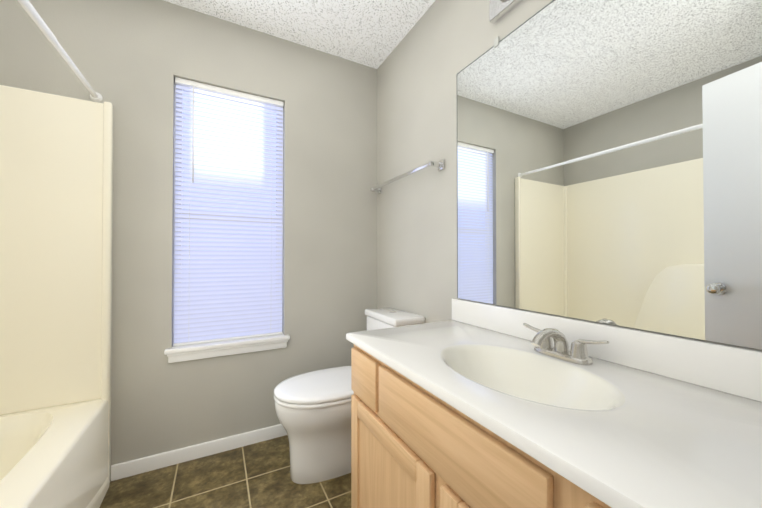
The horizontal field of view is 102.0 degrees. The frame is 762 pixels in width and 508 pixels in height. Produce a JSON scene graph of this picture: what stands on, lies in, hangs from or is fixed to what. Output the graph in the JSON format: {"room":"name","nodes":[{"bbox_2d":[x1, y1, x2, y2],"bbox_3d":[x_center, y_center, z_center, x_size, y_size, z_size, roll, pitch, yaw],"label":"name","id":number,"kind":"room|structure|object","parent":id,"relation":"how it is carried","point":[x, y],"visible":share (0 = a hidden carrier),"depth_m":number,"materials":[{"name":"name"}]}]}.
{"room":"bathroom","nodes":[
{"label":"bathroom","id":0,"kind":"room"},
{"bbox_2d":[0,0,376,479],"bbox_3d":[-1.034,-0.106,1.727,2.215,2.440,0.120,0,-1,-28],"label":"wall","id":1,"kind":"structure","parent":0,"point":[132,59],"depth_m":1.67,"materials":[{"name":"paint"}]},
{"bbox_2d":[17,0,102,101],"bbox_3d":[-1.015,-0.762,0.814,0.050,0.050,1.517,0,-1,-28],"label":"rail","id":2,"kind":"object","parent":1,"relation":"attached to","point":[37,19],"visible":1,"depth_m":1.10,"materials":[{"name":"white metal"}]},
{"bbox_2d":[111,424,286,480],"bbox_3d":[-0.666,1.073,1.835,1.451,0.085,0.013,0,-1,-28],"label":"baseboard","id":3,"kind":"structure","parent":1,"relation":"attached to","point":[150,463],"depth_m":1.65,"materials":[{"name":"white wood"}]},
{"bbox_2d":[164,334,289,362],"bbox_3d":[-0.861,0.532,1.782,0.630,0.075,0.134,0,-1,-28],"label":"window sill","id":4,"kind":"structure","parent":1,"relation":"attached to","point":[181,353],"depth_m":1.72,"materials":[{"name":"white wood"}]},
{"bbox_2d":[173,83,282,343],"bbox_3d":[-0.882,-0.227,1.831,0.574,1.443,0.040,0,-1,-28],"label":"window","id":5,"kind":"structure","parent":1,"relation":"in","point":[216,215],"depth_m":1.72,"materials":[{"name":"white"}]},
{"bbox_2d":[173,77,283,345],"bbox_3d":[-0.857,-0.227,1.783,0.562,1.439,0.036,0,-1,-28],"label":"window blinds","id":6,"kind":"object","parent":5,"relation":"attached to","point":[223,319],"visible":0.88,"depth_m":1.77,"materials":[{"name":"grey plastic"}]},
{"bbox_2d":[99,435,350,507],"bbox_3d":[-0.524,1.146,0.754,2.415,0.115,2.293,0,-1,-28],"label":"floor","id":7,"kind":"structure","parent":0,"point":[255,475],"depth_m":1.46,"materials":[{"name":"tile"}]},
{"bbox_2d":[0,85,113,507],"bbox_3d":[-1.286,0.183,0.659,0.766,1.839,1.519,0,-1,-28],"label":"tub surround","id":8,"kind":"object","parent":7,"relation":"on","point":[56,200],"visible":1,"depth_m":1.37,"materials":[{"name":"beige plastic"}]},
{"bbox_2d":[274,307,424,483],"bbox_3d":[-0.179,0.723,1.659,0.757,0.780,0.386,0,-1,-28],"label":"toilet","id":9,"kind":"object","parent":7,"relation":"on","point":[313,410],"visible":0.65,"depth_m":1.48,"materials":[{"name":"white ceramic"}]},
{"bbox_2d":[346,298,761,507],"bbox_3d":[0.402,0.654,0.783,0.553,0.900,1.259,0,-1,-28],"label":"bathroom vanity","id":10,"kind":"object","parent":7,"relation":"on","point":[470,404],"visible":0.98,"depth_m":0.68,"materials":[{"name":"white stone"}]},
{"bbox_2d":[523,323,609,364],"bbox_3d":[0.494,0.259,0.895,0.154,0.090,0.256,0,-1,-28],"label":"faucet","id":11,"kind":"object","parent":10,"relation":"on","point":[542,343],"visible":1,"depth_m":0.88,"materials":[{"name":"silver metal"}]},
{"bbox_2d":[164,0,435,68],"bbox_3d":[-0.524,-1.386,0.781,2.415,0.100,2.293,0,-1,-28],"label":"ceiling","id":12,"kind":"structure","parent":0,"point":[371,33],"depth_m":1.75,"materials":[{"name":"white paint"}]},
{"bbox_2d":[377,0,761,351],"bbox_3d":[0.498,-0.111,1.311,0.100,2.440,2.293,0,-1,-28],"label":"wall","id":13,"kind":"structure","parent":0,"point":[439,47],"depth_m":1.68,"materials":[{"name":"paint"}]},
{"bbox_2d":[370,159,444,193],"bbox_3d":[0.119,-0.445,1.836,0.076,0.048,0.710,0,-1,-28],"label":"towel rail","id":14,"kind":"object","parent":13,"relation":"attached to","point":[439,165],"visible":1,"depth_m":1.68,"materials":[{"name":"silver metal"}]},
{"bbox_2d":[489,0,521,23],"bbox_3d":[0.568,-1.003,0.920,0.148,0.113,0.720,0,-1,-28],"label":"sconce","id":15,"kind":"object","parent":13,"relation":"attached to","point":[499,9],"visible":0.97,"depth_m":1.22,"materials":[{"name":"silver metal"}]},
{"bbox_2d":[457,0,761,349],"bbox_3d":[0.648,-0.339,0.910,0.010,1.080,1.234,0,-1,-28],"label":"mirror","id":16,"kind":"object","parent":13,"relation":"attached to","point":[609,161],"visible":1,"depth_m":0.86,"materials":[{"name":"clear glass"}]},
{"label":"outside","id":17,"kind":"structure","parent":0,"visible":0},
{"bbox_2d":[182,94,275,309],"bbox_3d":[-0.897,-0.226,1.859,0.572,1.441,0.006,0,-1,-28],"label":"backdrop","id":18,"kind":"structure","parent":17,"point":[228,172],"depth_m":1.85,"materials":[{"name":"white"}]}
]}

